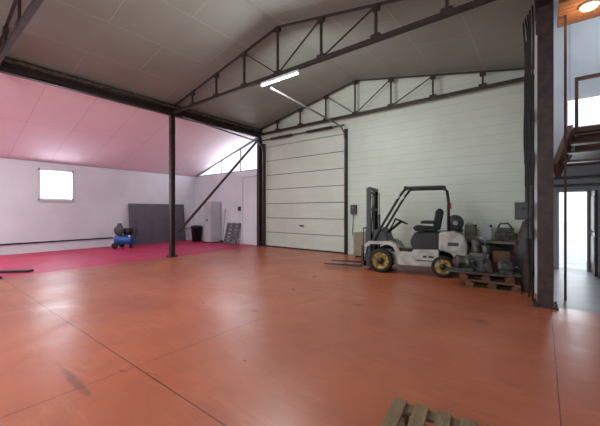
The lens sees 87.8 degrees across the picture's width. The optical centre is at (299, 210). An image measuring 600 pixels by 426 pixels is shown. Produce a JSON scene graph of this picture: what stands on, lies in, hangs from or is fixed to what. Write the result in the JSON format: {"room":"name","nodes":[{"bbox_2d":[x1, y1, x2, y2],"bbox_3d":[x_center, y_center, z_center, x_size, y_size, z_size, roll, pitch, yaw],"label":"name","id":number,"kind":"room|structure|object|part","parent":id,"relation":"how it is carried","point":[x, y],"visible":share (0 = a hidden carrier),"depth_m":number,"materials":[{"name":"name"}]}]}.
{"room":"warehouse","nodes":[
{"label":"warehouse","id":0,"kind":"room"},
{"bbox_2d":[0,158,194,252],"bbox_3d":[-9.432,-0.150,11.651,0.200,3.300,12.800,0,0,38],"label":"wall","id":1,"kind":"structure","parent":0,"point":[102,196],"depth_m":12.35,"materials":[{"name":"white paint"}]},
{"bbox_2d":[37,168,74,201],"bbox_3d":[-9.223,-0.965,11.806,0.180,1.190,1.160,0,0,38],"label":"window","id":2,"kind":"structure","parent":1,"relation":"in","point":[39,169],"depth_m":11.83,"materials":[{"name":"white paint"}]},
{"bbox_2d":[0,237,112,244],"bbox_3d":[-10.589,1.140,9.954,0.050,0.050,8.500,0,0,38],"label":"pipe","id":3,"kind":"object","parent":1,"relation":"attached to","point":[107,237],"visible":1,"depth_m":11.70,"materials":[{"name":"plastic"}]},
{"bbox_2d":[0,238,191,254],"bbox_3d":[-9.407,1.460,11.505,0.020,0.080,12.600,0,0,38],"label":"baseboard","id":4,"kind":"structure","parent":1,"relation":"attached to","point":[83,247],"depth_m":11.77,"materials":[{"name":"white paint"}]},
{"bbox_2d":[0,73,254,176],"bbox_3d":[-7.499,-2.610,10.146,5.100,1.660,12.800,0,0,38],"label":"ceiling","id":5,"kind":"structure","parent":0,"point":[40,122],"depth_m":10.65,"materials":[{"name":"white paint"}]},
{"bbox_2d":[0,0,534,129],"bbox_3d":[-1.699,-4.005,5.631,9.600,1.070,12.800,0,0,38],"label":"ceiling","id":6,"kind":"structure","parent":0,"point":[161,50],"depth_m":7.34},
{"bbox_2d":[0,240,599,425],"bbox_3d":[-2.251,1.550,6.631,17.700,0.100,13.700,0,0,38],"label":"floor","id":7,"kind":"structure","parent":0,"point":[257,335],"depth_m":3.56,"materials":[{"name":"red paint"}]},
{"bbox_2d":[0,269,33,272],"bbox_3d":[-7.305,1.475,7.588,1.379,0.050,0.160,0,0,-9],"label":"bar","id":8,"kind":"object","parent":7,"relation":"on","point":[23,270],"visible":1,"depth_m":7.60,"materials":[{"name":"black metal"}]},
{"bbox_2d":[111,221,137,248],"bbox_3d":[-7.055,0.954,12.621,0.838,1.091,0.580,0,0,-2],"label":"air compressor","id":9,"kind":"object","parent":7,"relation":"on","point":[128,238],"visible":1,"depth_m":12.47,"materials":[{"name":"blue paint"}]},
{"bbox_3d":[-7.094,1.160,12.620,0.760,0.400,0.400,0,0,-2],"label":"tank","id":10,"kind":"part","parent":9,"relation":"part of","materials":[{"name":"blue metal"}]},
{"bbox_3d":[-6.924,0.835,12.626,0.340,0.290,0.260,0,0,-2],"label":"motor","id":11,"kind":"part","parent":9,"relation":"part of","materials":[{"name":"black paint"}]},
{"bbox_3d":[-6.694,0.781,12.634,0.116,0.744,0.296,0,0,-2],"label":"handle","id":12,"kind":"part","parent":9,"relation":"part of","materials":[{"name":"grey paint"}]},
{"bbox_2d":[128,203,185,244],"bbox_3d":[-6.679,0.585,14.768,0.224,1.835,2.680,0,0,38],"label":"board","id":13,"kind":"object","parent":7,"relation":"on","point":[153,219],"visible":0.86,"depth_m":14.56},
{"bbox_2d":[166,115,177,257],"bbox_3d":[-4.197,-0.810,10.237,0.260,4.620,0.260,0,0,38],"label":"steel column","id":14,"kind":"structure","parent":7,"relation":"on","point":[171,118],"depth_m":10.20,"materials":[{"name":"metal"}]},
{"bbox_2d":[177,139,258,232],"bbox_3d":[-2.889,-1.150,11.722,0.055,3.753,3.703,0,0,38],"label":"diagonal brace","id":15,"kind":"object","parent":14,"relation":"attached to","point":[254,143],"visible":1,"depth_m":11.44,"materials":[{"name":"brown metal"}]},
{"bbox_2d":[191,225,202,241],"bbox_3d":[-5.141,1.100,15.535,0.580,0.800,0.571,0,0,38],"label":"trash bin","id":16,"kind":"object","parent":7,"relation":"on","point":[196,230],"visible":0.98,"depth_m":15.33,"materials":[{"name":"plastic"}]},
{"bbox_2d":[203,201,219,242],"bbox_3d":[-4.236,0.525,14.989,0.560,1.950,0.590,0,0,38],"label":"tall cabinet","id":17,"kind":"object","parent":7,"relation":"on","point":[211,209],"visible":0.87,"depth_m":14.79,"materials":[{"name":"white metal"}]},
{"bbox_3d":[-4.511,0.500,14.864,0.270,1.860,0.020,0,0,38],"label":"door","id":18,"kind":"part","parent":17,"relation":"part of","materials":[{"name":"grey paint"}]},
{"bbox_3d":[-4.290,0.500,14.692,0.270,1.860,0.020,0,0,38],"label":"door","id":19,"kind":"part","parent":17,"relation":"part of","materials":[{"name":"grey paint"}]},
{"bbox_2d":[223,223,240,244],"bbox_3d":[-3.119,1.032,14.308,0.840,0.986,0.376,0,0,38],"label":"pallet","id":20,"kind":"object","parent":7,"relation":"on","point":[228,227],"visible":0.96,"depth_m":14.22,"materials":[{"name":"grey plastic"}]},
{"bbox_2d":[256,138,261,245],"bbox_3d":[-1.736,-0.810,13.365,0.200,4.620,0.200,0,0,38],"label":"steel column","id":21,"kind":"structure","parent":7,"relation":"on","point":[259,150],"depth_m":13.33,"materials":[{"name":"metal"}]},
{"bbox_2d":[353,232,365,257],"bbox_3d":[2.071,1.100,10.148,0.560,0.800,0.440,0,0,38],"label":"base cabinet","id":22,"kind":"object","parent":7,"relation":"on","point":[357,236],"visible":0.48,"depth_m":10.06,"materials":[{"name":"wood"}]},
{"bbox_2d":[323,185,467,277],"bbox_3d":[2.334,0.450,7.999,3.435,2.100,1.124,0,0,26],"label":"forklift","id":23,"kind":"object","parent":7,"relation":"on","point":[433,247],"visible":0.98,"depth_m":7.40,"materials":[{"name":"grey paint"}]},
{"bbox_3d":[1.730,0.385,7.911,0.080,1.930,0.060,0,0,26],"label":"mast rail","id":24,"kind":"part","parent":23,"relation":"part of","materials":[{"name":"black metal"}]},
{"bbox_3d":[1.736,0.390,7.809,0.080,1.980,0.060,0,0,26],"label":"mast rail","id":25,"kind":"part","parent":23,"relation":"part of","materials":[{"name":"black metal"}]},
{"bbox_3d":[2.024,0.385,8.525,0.080,1.930,0.060,0,0,26],"label":"mast rail","id":26,"kind":"part","parent":23,"relation":"part of","materials":[{"name":"black metal"}]},
{"bbox_3d":[2.108,0.390,8.584,0.080,1.980,0.060,0,0,26],"label":"mast rail","id":27,"kind":"part","parent":23,"relation":"part of","materials":[{"name":"black metal"}]},
{"bbox_3d":[3.077,0.425,7.643,0.520,0.147,0.520,0,0,26],"label":"seat","id":28,"kind":"part","parent":23,"relation":"part of","materials":[{"name":"black leather"}]},
{"bbox_2d":[410,230,440,250],"bbox_3d":[3.130,0.710,7.617,0.740,0.456,0.940,0,0,26],"label":"hood","id":29,"kind":"object","parent":23,"relation":"attached to","point":[421,240],"depth_m":7.22,"materials":[{"name":"black paint"}]},
{"bbox_3d":[3.010,0.270,7.343,0.320,0.060,0.070,0,0,26],"label":"armrest","id":30,"kind":"part","parent":23,"relation":"part of","materials":[{"name":"black plastic"}]},
{"bbox_3d":[3.337,0.193,7.518,0.228,0.515,0.520,0,0,26],"label":"backrest","id":31,"kind":"part","parent":23,"relation":"part of","materials":[{"name":"black rubber"}]},
{"bbox_3d":[3.667,0.270,7.371,0.340,0.340,0.780,0,0,26],"label":"gas tank","id":32,"kind":"part","parent":23,"relation":"part of","materials":[{"name":"grey metal"}]},
{"bbox_2d":[381,397,489,425],"bbox_3d":[0.728,1.428,1.555,0.806,0.144,1.211,0,0,31],"label":"pallet","id":33,"kind":"object","parent":7,"relation":"on","point":[399,411],"visible":1,"depth_m":2.07,"materials":[{"name":"brown wood"}]},
{"bbox_2d":[453,239,514,257],"bbox_3d":[4.683,1.115,7.887,1.700,0.770,0.640,0,0,38],"label":"workbench","id":34,"kind":"object","parent":7,"relation":"on","point":[506,246],"visible":0.02,"depth_m":7.80,"materials":[{"name":"grey paint"}]},
{"bbox_2d":[465,222,476,239],"bbox_3d":[4.437,0.514,8.075,0.160,0.432,0.281,0,0,-41],"label":"jerry can","id":35,"kind":"object","parent":34,"relation":"on","point":[470,229],"visible":0.94,"depth_m":8.02,"materials":[{"name":"green plastic"}]},
{"bbox_2d":[479,223,491,239],"bbox_3d":[4.669,0.514,7.837,0.281,0.432,0.160,0,0,26],"label":"jerry can","id":36,"kind":"object","parent":34,"relation":"on","point":[485,231],"visible":0.98,"depth_m":7.77,"materials":[{"name":"grey paint"}]},
{"bbox_3d":[4.848,1.000,8.100,1.600,0.440,0.020,0,0,38],"label":"panel","id":37,"kind":"part","parent":34,"relation":"part of","materials":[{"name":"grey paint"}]},
{"bbox_2d":[495,223,517,241],"bbox_3d":[4.977,0.505,7.524,0.440,0.450,0.340,0,0,26],"label":"toolbox","id":38,"kind":"object","parent":34,"relation":"on","point":[502,234],"visible":0.96,"depth_m":7.45,"materials":[{"name":"metal"}]},
{"bbox_2d":[465,275,520,293],"bbox_3d":[3.844,1.428,6.208,0.902,0.144,0.705,0,0,35],"label":"pallet","id":39,"kind":"object","parent":7,"relation":"on","point":[516,288],"visible":0.66,"depth_m":6.00,"materials":[{"name":"brown wood"}]},
{"bbox_2d":[460,272,514,284],"bbox_3d":[3.736,1.283,6.266,0.902,0.144,0.705,0,0,31],"label":"pallet","id":40,"kind":"object","parent":39,"relation":"on","point":[464,276],"visible":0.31,"depth_m":6.01,"materials":[{"name":"brown wood"}]},
{"bbox_2d":[444,267,521,277],"bbox_3d":[3.566,1.199,6.143,1.280,0.020,0.400,0,0,30],"label":"sheet","id":41,"kind":"object","parent":40,"relation":"on","point":[450,269],"visible":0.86,"depth_m":6.03,"materials":[{"name":"metal"}]},
{"bbox_2d":[453,254,473,270],"bbox_3d":[3.299,1.033,6.306,0.380,0.310,0.280,0,0,21],"label":"gearbox","id":42,"kind":"object","parent":41,"relation":"on","point":[461,262],"visible":1,"depth_m":6.22,"materials":[{"name":"metal"}]},
{"bbox_2d":[476,257,492,272],"bbox_3d":[3.615,1.048,6.108,0.238,0.280,0.260,0,0,9],"label":"housing","id":43,"kind":"object","parent":41,"relation":"on","point":[484,264],"visible":1,"depth_m":6.02,"materials":[{"name":"metal"}]},
{"bbox_2d":[497,258,518,274],"bbox_3d":[3.944,1.048,5.915,0.340,0.280,0.200,0,0,24],"label":"motor","id":44,"kind":"object","parent":41,"relation":"on","point":[504,266],"visible":1,"depth_m":5.87,"materials":[{"name":"metal"}]},
{"bbox_2d":[492,250,509,270],"bbox_3d":[4.037,1.007,6.260,0.300,0.400,0.220,0,0,32],"label":"wooden crate","id":45,"kind":"object","parent":40,"relation":"on","point":[497,255],"visible":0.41,"depth_m":6.21,"materials":[{"name":"brown wood"}]},
{"bbox_2d":[510,221,534,262],"bbox_3d":[4.834,0.865,6.755,0.678,1.323,0.030,0,0,38],"label":"plank","id":46,"kind":"object","parent":7,"relation":"on","point":[515,248],"visible":0.21,"depth_m":6.80,"materials":[{"name":"wood"}]},
{"bbox_2d":[512,228,534,282],"bbox_3d":[4.593,0.915,6.372,0.552,1.197,0.030,0,0,38],"label":"plank","id":47,"kind":"object","parent":7,"relation":"on","point":[520,254],"visible":0.36,"depth_m":6.41,"materials":[{"name":"grey paint"}]},
{"bbox_2d":[525,42,528,292],"bbox_3d":[4.174,-0.800,5.736,0.060,4.600,0.060,0,0,38],"label":"post","id":48,"kind":"object","parent":7,"relation":"on","point":[526,256],"visible":0.21,"depth_m":5.72,"materials":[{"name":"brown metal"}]},
{"bbox_2d":[515,202,531,219],"bbox_3d":[4.058,0.000,5.668,0.260,0.320,0.170,0,0,38],"label":"electrical box","id":49,"kind":"object","parent":48,"relation":"attached to","point":[520,207],"visible":0.88,"depth_m":5.63,"materials":[{"name":"grey paint"}]},
{"bbox_2d":[524,227,533,238],"bbox_3d":[4.145,0.400,5.650,0.140,0.200,0.100,0,0,38],"label":"junction box","id":50,"kind":"object","parent":48,"relation":"attached to","point":[525,228],"visible":0.69,"depth_m":5.63,"materials":[{"name":"grey paint"}]},
{"bbox_2d":[527,111,532,122],"bbox_3d":[4.145,-1.700,5.650,0.140,0.200,0.100,0,0,38],"label":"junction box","id":51,"kind":"object","parent":48,"relation":"attached to","point":[531,111],"visible":0.17,"depth_m":5.59,"materials":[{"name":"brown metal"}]},
{"bbox_2d":[521,227,534,289],"bbox_3d":[4.257,0.890,5.810,0.239,1.192,0.025,0,0,38],"label":"plank","id":52,"kind":"object","parent":7,"relation":"on","point":[530,240],"visible":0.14,"depth_m":5.79,"materials":[{"name":"wood"}]},
{"bbox_2d":[527,14,529,296],"bbox_3d":[3.953,-0.955,5.398,0.088,4.892,0.060,0,0,-17],"label":"cable","id":53,"kind":"object","parent":7,"relation":"on","point":[527,14],"visible":0.85,"depth_m":5.39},
{"bbox_2d":[529,78,534,275],"bbox_3d":[5.447,-0.810,7.355,0.180,4.620,0.180,0,0,38],"label":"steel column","id":54,"kind":"structure","parent":7,"relation":"on","point":[530,186],"depth_m":7.30,"materials":[{"name":"metal"}]},
{"bbox_2d":[532,0,558,309],"bbox_3d":[3.881,-0.975,4.937,0.320,4.950,0.320,0,0,38],"label":"steel column","id":55,"kind":"structure","parent":7,"relation":"on","point":[545,14],"depth_m":4.83,"materials":[{"name":"metal"}]},
{"bbox_2d":[531,5,534,300],"bbox_3d":[3.859,-0.955,5.167,0.050,4.892,0.096,0,0,38],"label":"cable","id":56,"kind":"object","parent":55,"relation":"attached to","point":[532,10],"visible":1,"depth_m":5.16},
{"bbox_2d":[535,0,547,34],"bbox_3d":[2.011,-3.300,2.616,0.160,0.220,12.580,0,0,38],"label":"beam","id":57,"kind":"structure","parent":55,"relation":"on","point":[538,3],"depth_m":4.83,"materials":[{"name":"brown metal"}]},
{"bbox_2d":[0,0,43,63],"bbox_3d":[-2.989,-3.774,3.974,9.567,1.187,0.096,0,0,38],"label":"roof truss","id":58,"kind":"object","parent":57,"relation":"on","point":[22,21],"visible":1,"depth_m":5.62,"materials":[{"name":"brown metal"}]},
{"bbox_3d":[-5.859,-3.583,6.209,0.140,0.110,0.084,0,0,38],"label":"gusset plate","id":59,"kind":"part","parent":58,"relation":"part of","materials":[{"name":"brown metal"}]},
{"bbox_3d":[-4.942,-3.547,5.495,0.045,0.655,0.045,0,0,38],"label":"web post","id":60,"kind":"part","parent":58,"relation":"part of","materials":[{"name":"brown metal"}]},
{"bbox_2d":[173,0,495,113],"bbox_3d":[-0.409,-3.774,7.289,9.567,1.187,0.096,0,0,38],"label":"roof truss","id":61,"kind":"object","parent":57,"relation":"on","point":[448,11],"visible":0.99,"depth_m":6.55,"materials":[{"name":"brown metal"}]},
{"bbox_3d":[-2.362,-3.547,8.809,0.045,0.655,0.045,0,0,38],"label":"web post","id":62,"kind":"part","parent":61,"relation":"part of","materials":[{"name":"brown metal"}]},
{"bbox_3d":[-1.445,-3.666,8.095,0.045,0.892,0.045,0,0,38],"label":"web post","id":63,"kind":"part","parent":61,"relation":"part of","materials":[{"name":"brown metal"}]},
{"bbox_3d":[-0.527,-3.785,7.381,0.045,1.130,0.045,0,0,38],"label":"web post","id":64,"kind":"part","parent":61,"relation":"part of","materials":[{"name":"brown metal"}]},
{"bbox_3d":[-0.527,-4.295,7.381,0.140,0.110,0.084,0,0,38],"label":"gusset plate","id":65,"kind":"part","parent":61,"relation":"part of","materials":[{"name":"brown metal"}]},
{"bbox_2d":[260,69,299,86],"bbox_3d":[-0.488,-3.121,7.350,1.220,0.098,0.050,0,0,38],"label":"lamp","id":66,"kind":"object","parent":61,"relation":"attached to","point":[295,72],"visible":1,"depth_m":7.30,"materials":[{"name":"white paint"}]},
{"bbox_3d":[0.449,-3.255,6.620,0.180,0.110,0.096,0,0,38],"label":"gusset plate","id":67,"kind":"part","parent":61,"relation":"part of","materials":[{"name":"brown metal"}]},
{"bbox_3d":[0.449,-4.058,6.620,0.140,0.110,0.084,0,0,38],"label":"gusset plate","id":68,"kind":"part","parent":61,"relation":"part of","materials":[{"name":"brown metal"}]},
{"bbox_3d":[0.449,-3.666,6.620,0.045,0.892,0.045,0,0,38],"label":"web post","id":69,"kind":"part","parent":61,"relation":"part of","materials":[{"name":"brown metal"}]},
{"bbox_3d":[1.426,-3.820,5.860,0.140,0.110,0.084,0,0,38],"label":"gusset plate","id":70,"kind":"part","parent":61,"relation":"part of","materials":[{"name":"brown metal"}]},
{"bbox_3d":[1.426,-3.255,5.860,0.180,0.110,0.096,0,0,38],"label":"gusset plate","id":71,"kind":"part","parent":61,"relation":"part of","materials":[{"name":"brown metal"}]},
{"bbox_3d":[1.426,-3.547,5.860,0.045,0.655,0.045,0,0,38],"label":"web post","id":72,"kind":"part","parent":61,"relation":"part of","materials":[{"name":"brown metal"}]},
{"bbox_3d":[2.402,-3.255,5.100,0.180,0.110,0.096,0,0,38],"label":"gusset plate","id":73,"kind":"part","parent":61,"relation":"part of","materials":[{"name":"brown metal"}]},
{"bbox_2d":[258,67,534,135],"bbox_3d":[1.956,-3.774,10.327,9.567,1.187,0.096,0,0,38],"label":"roof truss","id":74,"kind":"object","parent":57,"relation":"on","point":[482,74],"visible":0.97,"depth_m":9.58,"materials":[{"name":"brown metal"}]},
{"bbox_3d":[0.920,-3.666,11.133,0.045,0.892,0.045,0,0,38],"label":"web post","id":75,"kind":"part","parent":74,"relation":"part of","materials":[{"name":"brown metal"}]},
{"bbox_3d":[1.838,-3.785,10.419,0.045,1.130,0.045,0,0,38],"label":"web post","id":76,"kind":"part","parent":74,"relation":"part of","materials":[{"name":"brown metal"}]},
{"bbox_3d":[2.814,-3.666,9.659,0.045,0.892,0.045,0,0,38],"label":"web post","id":77,"kind":"part","parent":74,"relation":"part of","materials":[{"name":"brown metal"}]},
{"bbox_3d":[3.791,-3.547,8.898,0.045,0.655,0.045,0,0,38],"label":"web post","id":78,"kind":"part","parent":74,"relation":"part of","materials":[{"name":"brown metal"}]},
{"bbox_3d":[4.767,-3.583,8.138,0.140,0.110,0.084,0,0,38],"label":"gusset plate","id":79,"kind":"part","parent":74,"relation":"part of","materials":[{"name":"brown metal"}]},
{"bbox_3d":[4.767,-3.255,8.138,0.180,0.110,0.096,0,0,38],"label":"gusset plate","id":80,"kind":"part","parent":74,"relation":"part of","materials":[{"name":"brown metal"}]},
{"bbox_2d":[522,22,525,186],"bbox_3d":[4.054,-1.920,5.635,0.061,2.962,0.094,0,0,38],"label":"cable","id":81,"kind":"object","parent":57,"relation":"hanging from","point":[523,22],"visible":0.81,"depth_m":5.62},
{"bbox_2d":[524,18,527,184],"bbox_3d":[4.004,-1.920,5.513,0.062,2.964,0.093,0,0,38],"label":"cable","id":82,"kind":"object","parent":57,"relation":"hanging from","point":[525,18],"visible":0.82,"depth_m":5.50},
{"bbox_2d":[529,10,531,184],"bbox_3d":[3.904,-1.920,5.287,0.042,2.961,0.104,0,0,38],"label":"cable","id":83,"kind":"object","parent":57,"relation":"hanging from","point":[529,10],"visible":0.97,"depth_m":5.28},
{"bbox_3d":[3.881,1.488,4.937,0.320,0.025,0.320,0,0,38],"label":"plate","id":84,"kind":"part","parent":55,"relation":"part of","materials":[{"name":"brown metal"}]},
{"bbox_2d":[564,15,566,300],"bbox_3d":[4.453,-0.890,5.236,0.035,4.780,0.035,0,0,38],"label":"support post","id":85,"kind":"object","parent":7,"relation":"on","point":[565,16],"visible":1,"depth_m":5.22,"materials":[{"name":"brown metal"}]},
{"bbox_2d":[557,0,599,27],"bbox_3d":[4.912,-3.330,4.845,1.400,0.100,0.840,0,0,38],"label":"soffit","id":86,"kind":"structure","parent":85,"relation":"on","point":[569,8],"depth_m":5.16,"materials":[{"name":"brown wood"}]},
{"bbox_2d":[578,0,599,11],"bbox_3d":[4.586,-3.237,4.946,0.260,0.085,0.260,0,0,38],"label":"ceiling lamp","id":87,"kind":"object","parent":86,"relation":"attached to","point":[589,5],"visible":1,"depth_m":4.90,"materials":[{"name":"white paint"}]},
{"bbox_3d":[4.472,1.250,7.291,0.540,0.500,0.440,0,0,38],"label":"storage box","id":88,"kind":"object","parent":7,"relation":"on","visible":0},
{"bbox_2d":[481,246,502,252],"bbox_3d":[4.472,0.918,7.291,0.440,0.160,0.440,0,0,38],"label":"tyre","id":89,"kind":"object","parent":88,"relation":"on","point":[491,247],"visible":0.28,"depth_m":7.11,"materials":[{"name":"black rubber"}]},
{"bbox_3d":[-6.789,-0.810,6.907,0.260,4.620,0.260,0,0,38],"label":"steel column","id":90,"kind":"structure","parent":7,"relation":"on","visible":0},
{"bbox_2d":[0,63,260,137],"bbox_3d":[-5.548,-3.210,8.501,0.140,0.170,12.580,0,0,38],"label":"beam","id":91,"kind":"structure","parent":90,"relation":"on","point":[71,88],"depth_m":8.67,"materials":[{"name":"brown metal"}]},
{"bbox_2d":[0,66,247,132],"bbox_3d":[-5.577,-3.181,8.269,0.036,0.127,11.203,0,0,38],"label":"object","id":92,"kind":"structure","parent":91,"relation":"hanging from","point":[0,66],"depth_m":8.53,"materials":[{"name":"black metal"}]},
{"bbox_2d":[3,58,261,132],"bbox_3d":[-5.395,-3.396,8.538,0.147,0.165,12.260,0,0,38],"label":"foam","id":93,"kind":"object","parent":91,"relation":"on","point":[26,65],"visible":0.94,"depth_m":8.60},
{"bbox_2d":[195,69,534,271],"bbox_3d":[0.238,-1.460,12.108,14.500,5.920,0.200,0,0,38],"label":"wall","id":94,"kind":"structure","parent":0,"point":[470,144],"depth_m":9.30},
{"bbox_2d":[1,56,259,132],"bbox_3d":[-5.532,-3.405,8.489,0.080,0.170,12.600,0,0,38],"label":"trim","id":95,"kind":"structure","parent":94,"relation":"attached to","point":[2,62],"depth_m":8.74,"materials":[{"name":"brown metal"}]},
{"bbox_2d":[183,116,262,245],"bbox_3d":[-2.706,-0.822,11.761,0.056,4.604,3.740,0,0,38],"label":"door track","id":96,"kind":"object","parent":94,"relation":"attached to","point":[183,116],"visible":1,"depth_m":12.89,"materials":[{"name":"grey metal"}]},
{"bbox_2d":[196,138,256,176],"bbox_3d":[-3.556,-2.554,15.048,4.920,1.519,0.080,0,0,38],"label":"window","id":97,"kind":"structure","parent":94,"relation":"in","point":[249,143],"depth_m":14.79,"materials":[{"name":"grey metal"}]},
{"bbox_2d":[241,174,256,244],"bbox_3d":[-2.274,-0.045,13.854,0.990,3.090,0.130,0,0,38],"label":"door","id":98,"kind":"structure","parent":94,"relation":"in","point":[249,184],"depth_m":13.88,"materials":[{"name":"white paint"}]},
{"bbox_2d":[262,124,343,140],"bbox_3d":[-0.033,-2.980,11.989,3.940,0.100,0.100,0,0,38],"label":"shaft","id":99,"kind":"object","parent":94,"relation":"attached to","point":[327,127],"visible":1,"depth_m":11.69,"materials":[{"name":"brown metal"}]},
{"bbox_2d":[266,134,343,253],"bbox_3d":[0.089,-0.605,12.144,3.900,4.210,0.105,0,0,38],"label":"door","id":100,"kind":"structure","parent":94,"relation":"in","point":[305,179],"depth_m":12.00,"materials":[{"name":"metal"}]},
{"bbox_2d":[262,129,347,253],"bbox_3d":[0.023,-0.675,12.085,4.090,4.350,0.100,0,0,38],"label":"trim","id":101,"kind":"structure","parent":94,"relation":"attached to","point":[345,130],"depth_m":13.25,"materials":[{"name":"brown metal"}]},
{"bbox_2d":[270,87,345,253],"bbox_3d":[0.419,-0.822,9.329,0.056,4.604,3.740,0,0,38],"label":"door track","id":102,"kind":"object","parent":94,"relation":"attached to","point":[272,88],"visible":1,"depth_m":10.76,"materials":[{"name":"grey metal"}]},
{"bbox_2d":[350,205,356,234],"bbox_3d":[1.830,0.320,10.653,0.200,1.061,0.140,0,0,38],"label":"control box","id":103,"kind":"object","parent":94,"relation":"attached to","point":[353,208],"visible":1,"depth_m":10.61,"materials":[{"name":"grey paint"}]},
{"bbox_2d":[535,25,536,293],"bbox_3d":[5.382,-1.900,6.962,0.180,6.800,3.400,0,0,38],"label":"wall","id":104,"kind":"structure","parent":0,"point":[535,25],"depth_m":5.67,"materials":[{"name":"white paint"}]},
{"bbox_2d":[554,0,558,7],"bbox_3d":[6.453,-5.350,5.717,3.040,0.100,4.350,0,0,38],"label":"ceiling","id":105,"kind":"structure","parent":0,"point":[556,2],"depth_m":7.97,"materials":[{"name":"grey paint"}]},
{"bbox_2d":[554,7,599,271],"bbox_3d":[7.694,-1.900,7.393,2.940,6.800,0.180,0,0,38],"label":"wall","id":106,"kind":"structure","parent":0,"point":[583,37],"depth_m":7.87,"materials":[{"name":"white paint"}]},
{"bbox_2d":[557,190,588,271],"bbox_3d":[6.956,0.490,7.967,0.610,2.020,0.180,0,0,38],"label":"door","id":107,"kind":"structure","parent":106,"relation":"in","point":[586,191],"depth_m":7.80,"materials":[{"name":"white paint"}]},
{"bbox_2d":[554,183,599,186],"bbox_3d":[7.633,-0.650,7.319,2.925,0.070,0.070,0,0,38],"label":"pipe","id":108,"kind":"object","parent":106,"relation":"attached to","point":[583,184],"visible":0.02,"depth_m":7.80,"materials":[{"name":"grey metal"}]},
{"bbox_2d":[554,175,599,179],"bbox_3d":[7.633,-0.850,7.319,2.925,0.070,0.070,0,0,38],"label":"pipe","id":109,"kind":"object","parent":106,"relation":"attached to","point":[583,176],"visible":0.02,"depth_m":7.80,"materials":[{"name":"grey metal"}]},
{"bbox_2d":[567,93,599,127],"bbox_3d":[7.675,-2.460,7.376,2.150,0.840,0.130,0,0,38],"label":"window","id":110,"kind":"structure","parent":106,"relation":"in","point":[596,95],"depth_m":7.78,"materials":[{"name":"white glass"}]},
{"bbox_2d":[590,190,597,275],"bbox_3d":[6.915,0.500,7.385,0.120,1.960,0.750,0,0,38],"label":"door","id":111,"kind":"structure","parent":106,"relation":"in","point":[594,194],"depth_m":7.12,"materials":[{"name":"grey metal"}]},
{"bbox_3d":[7.567,-1.900,4.755,0.100,6.800,4.200,0,0,38],"label":"wall","id":112,"kind":"structure","parent":0,"visible":0},
{"bbox_2d":[554,73,599,176],"bbox_3d":[6.551,-1.563,5.887,2.875,1.934,3.641,0,0,38],"label":"staircase","id":113,"kind":"structure","parent":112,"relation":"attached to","point":[583,143],"depth_m":5.75,"materials":[{"name":"brown paint"}]},
{"bbox_3d":[5.254,-2.030,5.928,0.050,0.920,0.050,0,0,38],"label":"railing post","id":114,"kind":"part","parent":113,"relation":"part of","materials":[{"name":"brown paint"}]},
{"bbox_3d":[6.220,-2.500,5.173,2.500,0.060,0.065,0,0,38],"label":"handrail","id":115,"kind":"part","parent":113,"relation":"part of","materials":[{"name":"brown metal"}]},
{"label":"outside","id":116,"kind":"structure","parent":0,"visible":0},
{"bbox_2d":[559,222,585,269],"bbox_3d":[-0.874,1.685,7.017,110.000,0.130,110.000,0,0,38],"label":"ground","id":117,"kind":"structure","parent":116,"point":[576,231],"depth_m":14.65,"materials":[{"name":"white"}]}
]}

